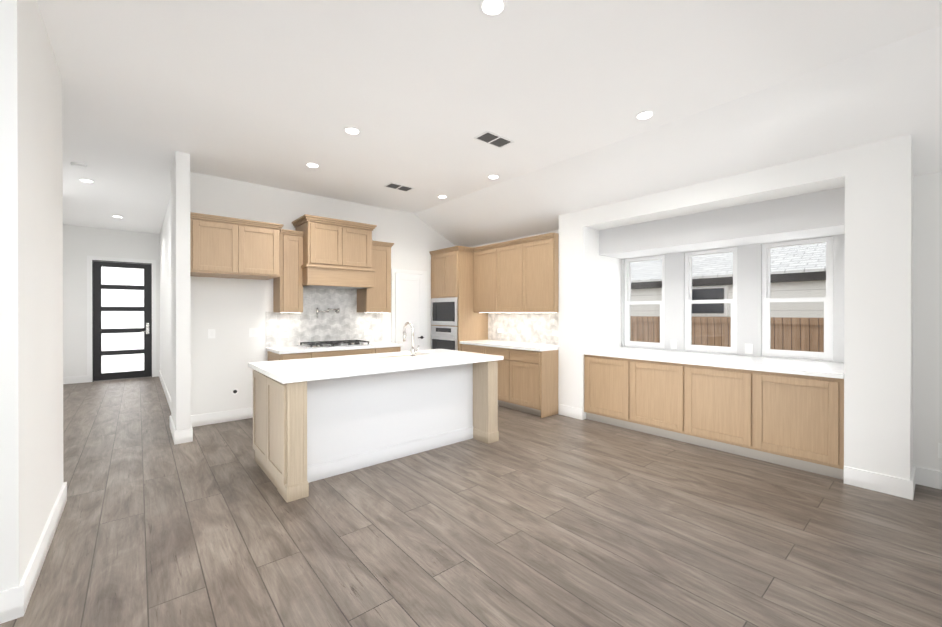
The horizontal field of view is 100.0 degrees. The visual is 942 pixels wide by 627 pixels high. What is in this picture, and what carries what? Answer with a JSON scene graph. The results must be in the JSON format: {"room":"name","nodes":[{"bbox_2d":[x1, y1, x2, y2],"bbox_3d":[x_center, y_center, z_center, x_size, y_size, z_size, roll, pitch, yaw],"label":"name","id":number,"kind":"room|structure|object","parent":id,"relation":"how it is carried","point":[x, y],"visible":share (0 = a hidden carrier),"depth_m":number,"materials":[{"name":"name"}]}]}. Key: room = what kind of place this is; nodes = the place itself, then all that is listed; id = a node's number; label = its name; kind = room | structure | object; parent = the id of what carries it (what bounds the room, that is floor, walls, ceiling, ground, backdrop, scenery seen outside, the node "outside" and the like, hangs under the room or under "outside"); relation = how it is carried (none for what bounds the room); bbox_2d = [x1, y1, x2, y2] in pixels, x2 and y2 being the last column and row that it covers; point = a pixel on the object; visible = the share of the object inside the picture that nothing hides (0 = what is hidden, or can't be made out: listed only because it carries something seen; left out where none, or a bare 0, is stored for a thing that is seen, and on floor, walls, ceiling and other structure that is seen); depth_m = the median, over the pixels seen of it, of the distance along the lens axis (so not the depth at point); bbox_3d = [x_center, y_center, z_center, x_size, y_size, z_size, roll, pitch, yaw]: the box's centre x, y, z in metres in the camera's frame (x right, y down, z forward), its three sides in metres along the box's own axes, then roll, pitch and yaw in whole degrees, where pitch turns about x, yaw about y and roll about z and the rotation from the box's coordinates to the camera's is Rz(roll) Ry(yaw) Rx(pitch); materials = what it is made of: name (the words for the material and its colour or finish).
{"room":"kitchen","nodes":[
{"label":"kitchen","id":0,"kind":"room"},
{"bbox_2d":[0,0,63,590],"bbox_3d":[-4.755,-0.176,0.454,5.850,3.120,1.420,0,0,-40],"label":"wall","id":1,"kind":"structure","parent":0,"point":[31,321],"depth_m":1.98,"materials":[{"name":"paint"}]},
{"bbox_2d":[63,224,159,376],"bbox_3d":[-8.056,-0.197,7.529,3.335,3.120,0.150,0,0,-40],"label":"wall","id":2,"kind":"structure","parent":0,"point":[81,244],"depth_m":7.78,"materials":[{"name":"paint"}]},
{"bbox_2d":[87,256,155,381],"bbox_3d":[-7.230,0.108,8.215,1.070,2.505,0.168,0,0,-40],"label":"door frame","id":3,"kind":"structure","parent":2,"relation":"attached to","point":[90,353],"depth_m":7.94,"materials":[{"name":"white painted wood"}]},
{"bbox_2d":[93,261,150,380],"bbox_3d":[-7.206,0.152,8.186,0.896,2.402,0.115,0,0,-40],"label":"front door","id":4,"kind":"structure","parent":2,"relation":"in","point":[121,320],"depth_m":8.19,"materials":[{"name":"black metal"}]},
{"bbox_2d":[160,151,190,430],"bbox_3d":[-4.893,-0.194,6.372,0.125,3.120,5.700,0,0,-40],"label":"wall","id":5,"kind":"structure","parent":0,"point":[175,339],"depth_m":4.22,"materials":[{"name":"paint"}]},
{"bbox_2d":[190,172,454,414],"bbox_3d":[-1.808,-0.193,6.195,4.360,3.120,0.150,0,0,-40],"label":"wall","id":6,"kind":"structure","parent":0,"point":[231,311],"depth_m":5.14,"materials":[{"name":"paint"}]},
{"bbox_2d":[208,329,214,337],"bbox_3d":[-3.217,0.251,4.903,0.075,0.115,0.007,0,0,-40],"label":"outlet","id":7,"kind":"object","parent":6,"relation":"attached to","point":[211,333],"visible":1,"depth_m":4.90,"materials":[{"name":"white plastic"}]},
{"bbox_2d":[190,216,245,278],"bbox_3d":[-3.025,-0.749,4.651,0.509,0.600,0.633,0,0,-40],"label":"upper cabinet","id":8,"kind":"object","parent":6,"relation":"attached to","point":[217,247],"depth_m":4.42,"materials":[{"name":"brown wood"}]},
{"bbox_2d":[231,388,238,394],"bbox_3d":[-3.025,1.000,5.066,0.090,0.090,0.010,0,0,-40],"label":"outlet","id":9,"kind":"object","parent":6,"relation":"attached to","point":[234,391],"visible":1,"depth_m":5.06,"materials":[{"name":"white plastic"}]},
{"bbox_2d":[249,328,258,336],"bbox_3d":[-2.858,0.250,5.207,0.120,0.115,0.007,0,0,-40],"label":"outlet","id":10,"kind":"object","parent":6,"relation":"attached to","point":[253,332],"visible":1,"depth_m":5.20,"materials":[{"name":"white plastic"}]},
{"bbox_2d":[238,220,281,279],"bbox_3d":[-2.728,-0.750,4.902,0.509,0.600,0.633,0,0,-40],"label":"upper cabinet","id":11,"kind":"object","parent":6,"relation":"attached to","point":[263,241],"depth_m":4.72,"materials":[{"name":"brown wood"}]},
{"bbox_2d":[273,232,305,311],"bbox_3d":[-2.459,-0.533,5.316,0.285,1.036,0.349,0,0,-40],"label":"upper cabinet","id":12,"kind":"object","parent":6,"relation":"attached to","point":[289,295],"depth_m":5.19,"materials":[{"name":"brown wood"}]},
{"bbox_2d":[294,216,345,287],"bbox_3d":[-2.094,-0.799,5.491,0.522,0.855,0.551,0,0,-40],"label":"upper cabinet","id":13,"kind":"object","parent":6,"relation":"attached to","point":[309,264],"depth_m":5.27,"materials":[{"name":"brown wood"}]},
{"bbox_2d":[266,287,382,346],"bbox_3d":[-2.092,0.040,5.850,1.720,0.825,0.008,0,0,-40],"label":"backsplash","id":14,"kind":"structure","parent":6,"relation":"attached to","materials":[{"name":"tile"}]},
{"bbox_2d":[316,308,339,317],"bbox_3d":[-2.081,-0.007,5.786,0.073,0.150,0.360,0,0,42],"label":"pot filler","id":15,"kind":"object","parent":14,"relation":"attached to","point":[336,310],"visible":1,"depth_m":5.75,"materials":[{"name":"silver metal"}]},
{"bbox_2d":[292,214,376,288],"bbox_3d":[-1.931,-0.822,5.610,1.000,0.909,0.578,0,0,-40],"label":"hood","id":16,"kind":"object","parent":6,"relation":"attached to","point":[332,253],"depth_m":5.35,"materials":[{"name":"brown wood"}]},
{"bbox_2d":[346,224,373,291],"bbox_3d":[-1.787,-0.800,5.750,0.522,0.855,0.551,0,0,-40],"label":"upper cabinet","id":17,"kind":"object","parent":6,"relation":"attached to","point":[359,242],"depth_m":5.58,"materials":[{"name":"brown wood"}]},
{"bbox_2d":[354,244,393,311],"bbox_3d":[-1.502,-0.535,6.124,0.420,1.036,0.349,0,0,-40],"label":"upper cabinet","id":18,"kind":"object","parent":6,"relation":"attached to","point":[378,298],"depth_m":6.01,"materials":[{"name":"brown wood"}]},
{"bbox_2d":[391,269,426,349],"bbox_3d":[-1.042,0.313,6.734,0.705,2.105,0.018,0,0,-40],"label":"door frame","id":19,"kind":"structure","parent":6,"relation":"attached to","point":[393,271],"depth_m":6.53,"materials":[{"name":"white"}]},
{"bbox_2d":[395,273,424,350],"bbox_3d":[-1.018,0.340,6.705,0.575,2.030,0.088,0,0,-40],"label":"pantry door","id":20,"kind":"structure","parent":6,"relation":"in","point":[410,298],"depth_m":6.71,"materials":[{"name":"white wood"}]},
{"bbox_2d":[0,376,941,626],"bbox_3d":[-2.533,1.429,2.283,11.600,0.100,15.600,0,0,-40],"label":"floor","id":21,"kind":"structure","parent":0,"point":[533,520],"depth_m":2.43,"materials":[{"name":"brown wood"}]},
{"bbox_2d":[267,352,317,360],"bbox_3d":[-2.368,0.932,5.207,0.428,0.874,0.639,0,0,-40],"label":"base cabinet","id":22,"kind":"object","parent":21,"relation":"on","point":[272,356],"depth_m":5.00,"materials":[{"name":"brown wood"}]},
{"bbox_2d":[318,348,381,356],"bbox_3d":[-1.912,0.931,5.592,1.016,0.874,0.639,0,0,-40],"label":"base cabinet","id":23,"kind":"object","parent":21,"relation":"on","point":[353,351],"depth_m":5.43,"materials":[{"name":"brown wood"}]},
{"bbox_2d":[266,340,401,355],"bbox_3d":[-1.885,0.474,5.604,1.720,0.040,0.654,0,0,-40],"label":"countertop","id":24,"kind":"structure","parent":23,"relation":"on","point":[376,343],"depth_m":5.28,"materials":[{"name":"white stone"}]},
{"bbox_2d":[297,340,372,348],"bbox_3d":[-1.925,0.427,5.607,0.900,0.052,0.500,0,0,-40],"label":"cooktop","id":25,"kind":"object","parent":24,"relation":"in","point":[325,344],"visible":1,"depth_m":5.49,"materials":[{"name":"silver metal"}]},
{"bbox_2d":[253,353,498,501],"bbox_3d":[-0.872,0.936,3.972,2.158,0.876,1.078,0,0,-40],"label":"kitchen island","id":26,"kind":"object","parent":21,"relation":"on","point":[318,418],"depth_m":3.55,"materials":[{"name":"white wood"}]},
{"bbox_2d":[248,349,503,384],"bbox_3d":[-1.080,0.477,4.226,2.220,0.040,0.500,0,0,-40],"label":"island countertop","id":27,"kind":"structure","parent":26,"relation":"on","point":[361,357],"depth_m":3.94,"materials":[{"name":"white stone"}]},
{"bbox_2d":[403,322,418,356],"bbox_3d":[-0.645,0.274,4.239,0.107,0.367,0.212,0,0,-40],"label":"island faucet","id":28,"kind":"object","parent":27,"relation":"on","point":[413,351],"visible":1,"depth_m":4.16,"materials":[{"name":"silver metal"}]},
{"bbox_2d":[382,348,400,352],"bbox_3d":[-1.434,0.930,5.996,0.488,0.874,0.639,0,0,-40],"label":"base cabinet","id":29,"kind":"object","parent":21,"relation":"on","point":[384,350],"depth_m":5.80,"materials":[{"name":"brown wood"}]},
{"bbox_2d":[430,249,488,350],"bbox_3d":[-0.216,0.155,6.917,0.671,2.420,0.798,0,0,-40],"label":"tall cabinet","id":30,"kind":"object","parent":21,"relation":"on","point":[453,319],"depth_m":6.59,"materials":[{"name":"brown wood"}]},
{"bbox_2d":[461,345,480,352],"bbox_3d":[0.262,0.929,6.394,0.618,0.875,0.620,0,0,-40],"label":"base cabinet","id":31,"kind":"object","parent":21,"relation":"on","point":[467,348],"depth_m":6.22,"materials":[{"name":"brown wood"}]},
{"bbox_2d":[481,345,504,406],"bbox_3d":[0.599,0.930,5.995,0.618,0.875,0.673,0,0,-40],"label":"base cabinet","id":32,"kind":"object","parent":21,"relation":"on","point":[485,349],"depth_m":5.74,"materials":[{"name":"brown wood"}]},
{"bbox_2d":[505,349,557,417],"bbox_3d":[0.940,0.931,5.592,0.618,0.875,0.630,0,0,-40],"label":"base cabinet","id":33,"kind":"object","parent":21,"relation":"on","point":[531,379],"depth_m":5.34,"materials":[{"name":"brown wood"}]},
{"bbox_2d":[461,341,557,352],"bbox_3d":[0.597,0.473,5.984,0.633,0.040,1.674,0,0,-40],"label":"countertop","id":34,"kind":"structure","parent":33,"relation":"on","point":[533,345],"depth_m":5.78,"materials":[{"name":"white stone"}]},
{"bbox_2d":[583,347,843,479],"bbox_3d":[2.595,0.930,4.452,0.960,0.885,2.456,0,0,-40],"label":"base cabinet","id":35,"kind":"object","parent":21,"relation":"on","point":[786,412],"visible":1,"depth_m":3.88,"materials":[{"name":"brown wood"}]},
{"bbox_2d":[583,347,843,378],"bbox_3d":[2.595,0.507,4.450,0.960,0.040,2.456,0,0,-40],"label":"countertop","id":36,"kind":"structure","parent":35,"relation":"on","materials":[{"name":"white stone"}]},
{"bbox_2d":[37,0,941,246],"bbox_3d":[-2.647,-1.411,2.178,11.300,0.820,15.600,0,0,-40],"label":"ceiling","id":37,"kind":"structure","parent":0,"point":[420,95],"depth_m":3.01,"materials":[{"name":"paint"}]},
{"bbox_2d":[71,162,87,168],"bbox_3d":[-4.479,-1.690,4.517,0.140,0.034,0.140,0,0,-40],"label":"smoke detector","id":38,"kind":"object","parent":37,"relation":"attached to","point":[79,165],"visible":1,"depth_m":4.50,"materials":[{"name":"white plastic"}]},
{"bbox_2d":[78,179,94,182],"bbox_3d":[-4.943,-1.706,5.082,0.156,0.006,0.156,0,0,-40],"label":"recessed light","id":39,"kind":"object","parent":37,"relation":"in","point":[87,180],"visible":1,"depth_m":5.07,"materials":[{"name":"white plastic"}]},
{"bbox_2d":[305,163,319,167],"bbox_3d":[-1.823,-1.705,4.549,0.156,0.006,0.156,0,0,-40],"label":"recessed light","id":40,"kind":"object","parent":37,"relation":"in","point":[313,165],"visible":1,"depth_m":4.54,"materials":[{"name":"white plastic"}]},
{"bbox_2d":[344,127,360,134],"bbox_3d":[-1.108,-1.702,3.686,0.156,0.006,0.156,0,0,-40],"label":"recessed light","id":41,"kind":"object","parent":37,"relation":"in","point":[352,130],"visible":1,"depth_m":3.67,"materials":[{"name":"white plastic"}]},
{"bbox_2d":[384,182,413,191],"bbox_3d":[-0.969,-1.706,5.335,0.360,0.009,0.200,0,0,-40],"label":"ceiling vent","id":42,"kind":"object","parent":37,"relation":"in","point":[398,186],"visible":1,"depth_m":5.32,"materials":[{"name":"white metal"}]},
{"bbox_2d":[479,0,506,16],"bbox_3d":[0.121,-1.698,2.185,0.156,0.006,0.156,0,0,-40],"label":"recessed light","id":43,"kind":"object","parent":37,"relation":"in","point":[492,8],"visible":1,"depth_m":2.19,"materials":[{"name":"white plastic"}]},
{"bbox_2d":[487,175,499,178],"bbox_3d":[0.282,-1.706,4.939,0.156,0.006,0.156,0,0,-40],"label":"recessed light","id":44,"kind":"object","parent":37,"relation":"in","point":[493,176],"visible":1,"depth_m":4.93,"materials":[{"name":"white plastic"}]},
{"bbox_2d":[474,130,513,147],"bbox_3d":[0.228,-1.701,3.872,0.360,0.009,0.200,0,0,-40],"label":"ceiling vent","id":45,"kind":"object","parent":37,"relation":"in","point":[493,139],"visible":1,"depth_m":3.85,"materials":[{"name":"white metal"}]},
{"bbox_2d":[635,111,654,119],"bbox_3d":[1.493,-1.702,3.396,0.156,0.006,0.156,0,0,-40],"label":"recessed light","id":46,"kind":"object","parent":37,"relation":"in","point":[643,115],"visible":1,"depth_m":3.39,"materials":[{"name":"white plastic"}]},
{"bbox_2d":[471,229,558,247],"bbox_3d":[0.645,0.056,6.545,0.160,2.620,2.480,0,0,-40],"label":"wall","id":47,"kind":"structure","parent":0,"point":[555,231],"depth_m":6.26,"materials":[{"name":"paint"}]},
{"bbox_2d":[473,245,492,312],"bbox_3d":[0.366,-0.536,6.476,0.348,1.035,0.623,0,0,-40],"label":"upper cabinet","id":48,"kind":"object","parent":47,"relation":"attached to","point":[480,295],"depth_m":6.42,"materials":[{"name":"brown wood"}]},
{"bbox_2d":[493,241,516,312],"bbox_3d":[0.706,-0.535,6.074,0.348,1.035,0.673,0,0,-40],"label":"upper cabinet","id":49,"kind":"object","parent":47,"relation":"attached to","point":[504,256],"depth_m":6.03,"materials":[{"name":"brown wood"}]},
{"bbox_2d":[488,312,557,344],"bbox_3d":[0.836,0.212,6.186,0.008,0.480,1.674,0,0,-40],"label":"backsplash","id":50,"kind":"structure","parent":47,"relation":"attached to","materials":[{"name":"tile"}]},
{"bbox_2d":[552,331,557,335],"bbox_3d":[1.224,0.288,5.714,0.007,0.075,0.115,0,0,-40],"label":"electrical outlet","id":51,"kind":"object","parent":50,"relation":"attached to","point":[554,333],"visible":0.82,"depth_m":5.72,"materials":[{"name":"white plastic"}]},
{"bbox_2d":[517,233,558,312],"bbox_3d":[1.045,-0.534,5.672,0.348,1.035,0.623,0,0,-40],"label":"upper cabinet","id":52,"kind":"object","parent":47,"relation":"attached to","point":[538,257],"depth_m":5.53,"materials":[{"name":"brown wood"}]},
{"bbox_2d":[558,134,913,479],"bbox_3d":[2.648,-0.001,4.513,1.100,2.745,3.210,0,0,-40],"label":"wall","id":53,"kind":"structure","parent":0,"point":[856,204],"depth_m":3.73,"materials":[{"name":"paint"}]},
{"bbox_2d":[0,370,941,623],"bbox_3d":[-2.623,1.310,2.141,10.880,0.139,15.100,0,0,-40],"label":"baseboard","id":54,"kind":"structure","parent":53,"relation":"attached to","point":[14,601],"depth_m":3.04,"materials":[{"name":"white"}]},
{"bbox_2d":[625,255,664,348],"bbox_3d":[2.426,-0.156,5.497,0.070,1.246,0.576,0,0,-40],"label":"window","id":55,"kind":"structure","parent":53,"relation":"in","point":[628,303],"depth_m":5.51,"materials":[{"name":"white plastic"}]},
{"bbox_2d":[671,340,676,348],"bbox_3d":[2.638,0.400,5.141,0.007,0.115,0.075,0,0,-40],"label":"outlet","id":56,"kind":"object","parent":53,"relation":"attached to","point":[673,344],"visible":1,"depth_m":5.14,"materials":[{"name":"white plastic"}]},
{"bbox_2d":[685,247,736,353],"bbox_3d":[2.958,-0.154,4.866,0.070,1.246,0.586,0,0,-40],"label":"window","id":57,"kind":"structure","parent":53,"relation":"in","point":[689,301],"depth_m":4.87,"materials":[{"name":"white plastic"}]},
{"bbox_2d":[745,343,752,353],"bbox_3d":[3.170,0.402,4.510,0.007,0.115,0.075,0,0,-40],"label":"outlet","id":58,"kind":"object","parent":53,"relation":"attached to","point":[748,348],"visible":1,"depth_m":4.51,"materials":[{"name":"white plastic"}]},
{"bbox_2d":[762,237,832,359],"bbox_3d":[3.490,-0.152,4.236,0.070,1.246,0.596,0,0,-40],"label":"window","id":59,"kind":"structure","parent":53,"relation":"in","point":[826,354],"depth_m":4.21,"materials":[{"name":"white plastic"}]},
{"bbox_2d":[913,171,941,470],"bbox_3d":[5.120,0.116,1.516,0.150,2.530,4.560,0,0,-40],"label":"wall","id":60,"kind":"structure","parent":0,"point":[927,326],"depth_m":3.15,"materials":[{"name":"paint"}]},
{"label":"outside","id":61,"kind":"structure","parent":0,"visible":0},
{"bbox_3d":[7.150,1.881,9.805,12.500,0.050,22.000,0,0,-40],"label":"ground","id":62,"kind":"structure","parent":61,"visible":0},
{"bbox_2d":[630,316,823,351],"bbox_3d":[3.681,0.960,6.874,0.080,1.810,22.000,0,0,-40],"label":"fence","id":63,"kind":"object","parent":62,"relation":"on","point":[775,339],"depth_m":6.33,"materials":[{"name":"brown wood"}]},
{"bbox_2d":[630,242,825,317],"bbox_3d":[8.613,-0.897,11.033,5.670,5.500,22.000,0,0,-40],"label":"neighbouring house","id":64,"kind":"structure","parent":62,"relation":"on","point":[795,271],"depth_m":9.64,"materials":[{"name":"lap siding"},{"name":"shingle"},{"name":"glass"}]}
]}

